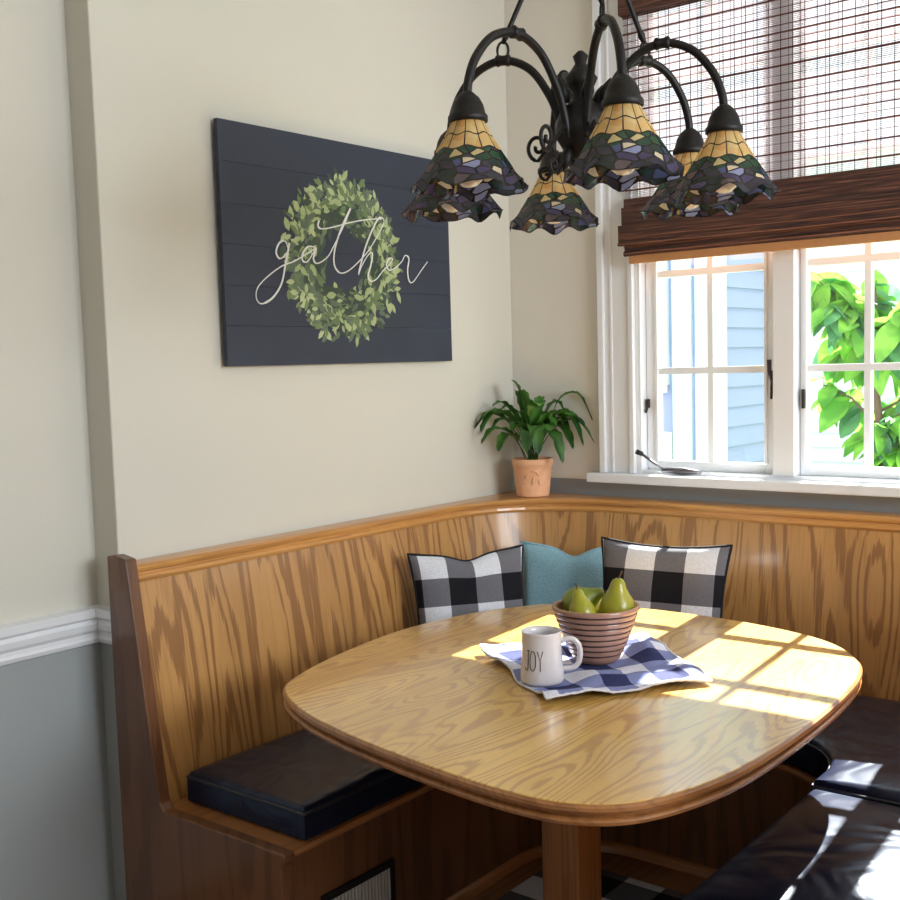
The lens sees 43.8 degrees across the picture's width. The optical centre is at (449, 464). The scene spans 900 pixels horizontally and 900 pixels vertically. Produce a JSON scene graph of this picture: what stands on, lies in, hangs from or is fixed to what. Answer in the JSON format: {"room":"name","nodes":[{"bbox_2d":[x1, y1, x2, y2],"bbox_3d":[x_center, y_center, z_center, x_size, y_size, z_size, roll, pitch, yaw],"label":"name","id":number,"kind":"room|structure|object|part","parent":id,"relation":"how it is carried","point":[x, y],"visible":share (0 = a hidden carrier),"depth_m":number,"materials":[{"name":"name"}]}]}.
{"room":"dining room","nodes":[
{"label":"dining room","id":0,"kind":"room"},
{"bbox_2d":[0,0,114,899],"bbox_3d":[-2.476,-0.031,1.074,0.150,2.950,4.750,2,7,39],"label":"wall","id":1,"kind":"structure","parent":0,"point":[56,835],"depth_m":2.79,"materials":[{"name":"beige paint"}]},
{"bbox_2d":[0,604,111,666],"bbox_3d":[-2.360,0.625,1.055,0.100,0.102,4.750,2,7,39],"label":"trim","id":2,"kind":"structure","parent":1,"relation":"attached to","point":[22,640],"depth_m":2.81,"materials":[{"name":"white wood"}]},
{"bbox_2d":[64,0,514,899],"bbox_3d":[-0.409,-0.313,3.567,0.250,2.950,1.750,2,7,39],"label":"wall","id":3,"kind":"structure","parent":0,"point":[189,450],"depth_m":3.12,"materials":[{"name":"beige paint"}]},
{"bbox_2d":[213,118,451,366],"bbox_3d":[-0.320,-0.644,3.434,0.032,0.667,0.988,2,7,39],"label":"wall sign","id":4,"kind":"object","parent":3,"relation":"attached to","point":[321,263],"visible":0.99,"depth_m":3.34,"materials":[{"name":"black wood"}]},
{"bbox_2d":[469,852,705,899],"bbox_3d":[0.032,1.473,0.368,5.050,0.060,6.720,2,7,39],"label":"floor","id":5,"kind":"structure","parent":0,"point":[678,881],"depth_m":3.20,"materials":[{"name":"brown wood"}]},
{"bbox_2d":[107,491,899,899],"bbox_3d":[0.512,0.691,2.915,2.070,1.016,1.781,2,7,39],"label":"bench","id":6,"kind":"object","parent":5,"relation":"on","point":[207,642],"visible":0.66,"depth_m":3.13,"materials":[{"name":"brown wood"}]},
{"bbox_3d":[-0.602,0.743,2.690,0.614,1.016,0.034,2,7,39],"label":"panel","id":7,"kind":"part","parent":6,"relation":"part of","materials":[{"name":"brown wood"}]},
{"bbox_2d":[186,729,423,840],"bbox_3d":[-0.257,0.779,2.997,0.429,0.088,0.781,2,7,39],"label":"seat cushion","id":8,"kind":"object","parent":6,"relation":"on","point":[299,784],"visible":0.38,"depth_m":2.75,"materials":[{"name":"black leather"}]},
{"bbox_2d":[321,858,395,899],"bbox_3d":[-0.220,1.093,2.752,0.010,0.165,0.255,2,7,39],"label":"vent grille","id":9,"kind":"object","parent":6,"relation":"attached to","point":[376,879],"depth_m":2.77,"materials":[{"name":"metal"}]},
{"bbox_3d":[0.510,0.233,2.887,2.062,0.048,1.746,2,7,39],"label":"cap rail","id":10,"kind":"part","parent":6,"relation":"part of","materials":[{"name":"brown wood"}]},
{"bbox_3d":[0.494,0.534,2.884,1.954,0.575,1.668,2,7,39],"label":"backrest","id":11,"kind":"part","parent":6,"relation":"part of","materials":[{"name":"brown wood"}]},
{"bbox_2d":[475,380,593,496],"bbox_3d":[0.302,-0.093,3.979,0.420,0.417,0.202,0,5,15],"label":"potted plant","id":12,"kind":"object","parent":6,"relation":"on","point":[532,473],"visible":1,"depth_m":3.96,"materials":[{"name":"green plant"}]},
{"bbox_3d":[0.297,0.045,4.022,0.148,0.135,0.148,2,7,39],"label":"pot","id":13,"kind":"part","parent":12,"relation":"part of","materials":[{"name":"ceramic"}]},
{"bbox_3d":[0.349,1.040,2.729,0.926,0.362,1.158,2,7,39],"label":"panel","id":14,"kind":"part","parent":6,"relation":"part of","materials":[{"name":"brown wood"}]},
{"bbox_3d":[0.353,1.205,2.743,0.924,0.029,1.157,2,7,39],"label":"shoe moulding","id":15,"kind":"part","parent":6,"relation":"part of","materials":[{"name":"brown wood"}]},
{"bbox_2d":[683,789,899,899],"bbox_3d":[0.759,0.821,2.173,0.416,0.093,0.791,2,7,39],"label":"seat cushion","id":16,"kind":"object","parent":6,"relation":"on","point":[828,845],"visible":1,"depth_m":2.21,"materials":[{"name":"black leather"}]},
{"bbox_2d":[782,695,899,806],"bbox_3d":[0.722,0.727,3.180,1.746,0.104,0.726,2,7,39],"label":"seat cushion","id":17,"kind":"object","parent":6,"relation":"on","point":[857,755],"visible":0.17,"depth_m":2.81,"materials":[{"name":"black leather"}]},
{"bbox_2d":[407,544,523,624],"bbox_3d":[0.068,0.463,3.555,0.396,0.384,0.140,-3,5,-13],"label":"throw pillow","id":18,"kind":"object","parent":17,"relation":"on","point":[445,587],"visible":0.57,"depth_m":3.52,"materials":[{"name":"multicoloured fabric"}]},
{"bbox_2d":[520,541,602,605],"bbox_3d":[0.409,0.445,3.734,0.374,0.368,0.128,0,5,14],"label":"throw pillow","id":19,"kind":"object","parent":17,"relation":"on","point":[549,572],"visible":0.39,"depth_m":3.72,"materials":[{"name":"teal fabric"}]},
{"bbox_2d":[601,536,732,617],"bbox_3d":[0.643,0.446,3.423,0.426,0.418,0.139,2,6,32],"label":"throw pillow","id":20,"kind":"object","parent":17,"relation":"on","point":[690,580],"visible":0.48,"depth_m":3.38,"materials":[{"name":"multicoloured fabric"}]},
{"bbox_2d":[497,869,686,899],"bbox_3d":[0.054,1.260,2.348,0.780,0.008,1.860,2,7,39],"label":"rug","id":21,"kind":"object","parent":5,"relation":"on","point":[614,886],"visible":0.56,"depth_m":3.10,"materials":[{"name":"black fabric"}]},
{"bbox_2d":[282,604,862,899],"bbox_3d":[0.287,0.851,2.665,1.217,0.736,1.378,2,7,39],"label":"dining table","id":22,"kind":"object","parent":21,"relation":"on","point":[423,703],"visible":0.92,"depth_m":2.32,"materials":[{"name":"brown wood"}]},
{"bbox_3d":[0.277,0.506,2.634,1.217,0.038,1.378,2,7,39],"label":"edge moulding","id":23,"kind":"part","parent":22,"relation":"part of","materials":[{"name":"brown wood"}]},
{"bbox_2d":[479,632,712,699],"bbox_3d":[0.347,0.465,2.640,0.457,0.032,0.460,-3,5,-15],"label":"cloth napkin","id":24,"kind":"object","parent":22,"relation":"on","point":[645,661],"visible":0.73,"depth_m":2.57,"materials":[{"name":"blue fabric"}]},
{"bbox_2d":[520,626,582,686],"bbox_3d":[0.219,0.431,2.514,0.125,0.118,0.107,2,7,39],"label":"coffee mug","id":25,"kind":"object","parent":24,"relation":"on","point":[541,659],"visible":1,"depth_m":2.48,"materials":[{"name":"beige ceramic"}]},
{"bbox_3d":[0.273,0.425,2.516,0.051,0.081,0.012,-1,5,2],"label":"handle","id":26,"kind":"part","parent":25,"relation":"part of","materials":[{"name":"beige ceramic"}]},
{"bbox_2d":[552,599,639,664],"bbox_3d":[0.351,0.403,2.689,0.209,0.136,0.209,2,7,39],"label":"fruit bowl","id":27,"kind":"object","parent":24,"relation":"on","point":[603,637],"visible":0.8,"depth_m":2.62,"materials":[{"name":"brown ceramic"}]},
{"bbox_2d":[569,583,595,612],"bbox_3d":[0.312,0.332,2.646,0.064,0.100,0.063,3,7,43],"label":"pear","id":28,"kind":"object","parent":27,"relation":"in","point":[580,603],"visible":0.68,"depth_m":2.63,"materials":[{"name":"green food"}]},
{"bbox_2d":[562,587,606,610],"bbox_3d":[0.327,0.336,2.727,0.110,0.079,0.080,-3,5,-20],"label":"pear","id":29,"kind":"object","parent":27,"relation":"in","point":[595,595],"visible":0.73,"depth_m":2.70,"materials":[{"name":"green food"}]},
{"bbox_2d":[599,571,634,612],"bbox_3d":[0.399,0.319,2.672,0.084,0.133,0.084,3,7,44],"label":"pear","id":30,"kind":"object","parent":27,"relation":"in","point":[617,598],"visible":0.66,"depth_m":2.65,"materials":[{"name":"green food"}]},
{"bbox_2d":[504,0,899,512],"bbox_3d":[2.061,-0.315,2.812,5.050,2.950,0.160,2,7,39],"label":"wall","id":31,"kind":"structure","parent":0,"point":[554,285],"depth_m":4.01,"materials":[{"name":"paint"}]},
{"bbox_2d":[587,0,899,497],"bbox_3d":[1.246,-0.818,3.336,1.890,1.817,0.194,2,7,39],"label":"window","id":32,"kind":"structure","parent":31,"relation":"attached to","point":[786,467],"depth_m":3.65,"materials":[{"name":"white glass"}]},
{"bbox_3d":[0.643,-0.039,3.801,0.027,0.025,0.018,-2,5,-9],"label":"crank knob","id":33,"kind":"part","parent":32,"relation":"part of","materials":[{"name":"black metal"}]},
{"bbox_3d":[0.686,-0.008,3.790,0.080,0.061,0.016,0,5,18],"label":"crank handle","id":34,"kind":"part","parent":32,"relation":"part of","materials":[{"name":"grey metal"}]},
{"bbox_3d":[0.855,-0.789,3.680,0.468,1.629,0.043,2,7,39],"label":"sash","id":35,"kind":"part","parent":32,"relation":"part of","materials":[{"name":"white wood"}]},
{"bbox_3d":[1.237,0.076,3.373,1.890,0.032,0.064,2,7,39],"label":"sill","id":36,"kind":"part","parent":32,"relation":"part of","materials":[{"name":"white wood"}]},
{"bbox_3d":[1.276,-0.771,3.344,0.462,1.629,0.043,2,7,39],"label":"sash","id":37,"kind":"part","parent":32,"relation":"part of","materials":[{"name":"white wood"}]},
{"bbox_2d":[617,0,899,446],"bbox_3d":[1.197,-0.825,3.277,1.588,1.590,0.068,2,7,39],"label":"woven shade","id":38,"kind":"object","parent":31,"relation":"attached to","point":[856,206],"visible":0.8,"depth_m":3.41,"materials":[{"name":"brown wood"}]},
{"bbox_3d":[0.636,-0.367,3.789,0.012,0.620,0.003,3,7,44],"label":"cord","id":39,"kind":"part","parent":38,"relation":"part of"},
{"bbox_3d":[1.199,-1.164,3.266,1.570,0.709,0.005,2,7,39],"label":"woven panel","id":40,"kind":"part","parent":38,"relation":"part of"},
{"bbox_3d":[1.202,-0.660,3.281,1.530,0.027,0.018,2,7,39],"label":"rail","id":41,"kind":"part","parent":38,"relation":"part of","materials":[{"name":"beige wood"}]},
{"bbox_3d":[-0.013,-1.540,0.149,5.050,0.080,6.850,2,7,39],"label":"ceiling","id":42,"kind":"structure","parent":0,"visible":0},
{"bbox_2d":[401,0,780,234],"bbox_3d":[0.237,-1.105,2.234,0.741,1.170,0.831,2,7,39],"label":"chandelier","id":43,"kind":"object","parent":42,"relation":"hanging from","point":[608,138],"visible":1,"depth_m":2.19,"materials":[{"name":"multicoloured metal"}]},
{"bbox_3d":[0.005,-0.598,2.396,0.060,0.117,0.060,2,7,39],"label":"light bulb","id":44,"kind":"part","parent":43,"relation":"part of","materials":[{"name":"white glass"}]},
{"bbox_3d":[0.007,-0.594,2.395,0.213,0.136,0.214,2,7,39],"label":"lamp shade","id":45,"kind":"part","parent":43,"relation":"part of","materials":[{"name":"multicoloured glass"}]},
{"bbox_3d":[0.034,-0.565,2.063,0.220,0.136,0.219,2,7,39],"label":"lamp shade","id":46,"kind":"part","parent":43,"relation":"part of","materials":[{"name":"multicoloured glass"}]},
{"bbox_3d":[0.035,-0.569,2.065,0.060,0.117,0.060,2,7,39],"label":"light bulb","id":47,"kind":"part","parent":43,"relation":"part of","materials":[{"name":"white glass"}]},
{"bbox_3d":[0.117,-0.758,2.347,0.262,0.188,0.017,0,5,17],"label":"arm","id":48,"kind":"part","parent":43,"relation":"part of","materials":[{"name":"brown metal"}]},
{"bbox_3d":[0.175,-1.021,2.303,0.152,0.292,0.018,0,5,17],"label":"suspension rod","id":49,"kind":"part","parent":43,"relation":"part of","materials":[{"name":"brown metal"}]},
{"bbox_3d":[0.134,-0.742,2.159,0.017,0.189,0.319,3,7,44],"label":"arm","id":50,"kind":"part","parent":43,"relation":"part of","materials":[{"name":"brown metal"}]},
{"bbox_3d":[0.244,-0.624,2.652,0.218,0.136,0.217,2,7,39],"label":"lamp shade","id":51,"kind":"part","parent":43,"relation":"part of","materials":[{"name":"multicoloured glass"}]},
{"bbox_3d":[0.254,-0.775,2.492,0.017,0.189,0.313,-2,5,-5],"label":"arm","id":52,"kind":"part","parent":43,"relation":"part of","materials":[{"name":"brown metal"}]},
{"bbox_3d":[0.287,-0.742,2.108,0.017,0.189,0.316,-2,5,-5],"label":"arm","id":53,"kind":"part","parent":43,"relation":"part of","materials":[{"name":"brown metal"}]},
{"bbox_3d":[0.305,-0.569,1.974,0.060,0.117,0.060,2,7,39],"label":"light bulb","id":54,"kind":"part","parent":43,"relation":"part of","materials":[{"name":"white glass"}]},
{"bbox_3d":[0.304,-0.565,1.972,0.219,0.136,0.218,2,7,39],"label":"lamp shade","id":55,"kind":"part","parent":43,"relation":"part of","materials":[{"name":"multicoloured glass"}]},
{"bbox_3d":[0.343,-1.028,2.322,0.155,0.292,0.018,-4,6,-29],"label":"suspension rod","id":56,"kind":"part","parent":43,"relation":"part of","materials":[{"name":"brown metal"}]},
{"bbox_3d":[0.412,-0.769,2.379,0.267,0.188,0.017,-4,6,-29],"label":"arm","id":57,"kind":"part","parent":43,"relation":"part of","materials":[{"name":"brown metal"}]},
{"bbox_3d":[0.423,-0.758,2.253,0.265,0.188,0.017,0,5,17],"label":"arm","id":58,"kind":"part","parent":43,"relation":"part of","materials":[{"name":"brown metal"}]},
{"bbox_3d":[0.527,-0.614,2.450,0.219,0.136,0.219,2,7,39],"label":"lamp shade","id":59,"kind":"part","parent":43,"relation":"part of","materials":[{"name":"multicoloured glass"}]},
{"bbox_3d":[0.526,-0.618,2.453,0.060,0.117,0.060,2,7,39],"label":"light bulb","id":60,"kind":"part","parent":43,"relation":"part of","materials":[{"name":"white glass"}]},
{"bbox_3d":[0.549,-0.595,2.230,0.213,0.136,0.214,2,7,39],"label":"lamp shade","id":61,"kind":"part","parent":43,"relation":"part of","materials":[{"name":"multicoloured glass"}]},
{"bbox_3d":[0.546,-0.599,2.231,0.060,0.117,0.060,2,7,39],"label":"light bulb","id":62,"kind":"part","parent":43,"relation":"part of","materials":[{"name":"white glass"}]},
{"label":"outside","id":63,"kind":"structure","parent":0,"visible":0},
{"bbox_3d":[8.657,0.754,13.174,30.000,0.100,23.700,2,7,39],"label":"lawn","id":64,"kind":"structure","parent":63,"visible":0},
{"bbox_2d":[661,252,763,462],"bbox_3d":[-0.090,-0.312,9.073,5.580,3.250,1.400,2,7,39],"label":"house","id":65,"kind":"structure","parent":64,"relation":"on","point":[739,295],"depth_m":7.05,"materials":[{"name":"blue wood"}]},
{"bbox_2d":[810,270,899,467],"bbox_3d":[2.041,0.347,5.211,1.020,2.506,0.629,2,7,39],"label":"tree","id":66,"kind":"object","parent":64,"relation":"on","point":[836,306],"visible":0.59,"depth_m":5.16,"materials":[{"name":"green plant"}]},
{"bbox_2d":[810,150,899,465],"bbox_3d":[7.857,-1.601,13.649,18.000,4.550,3.550,2,7,39],"label":"sky","id":67,"kind":"structure","parent":64,"relation":"on","point":[825,447],"depth_m":13.85,"materials":[{"name":"white"}]}
]}

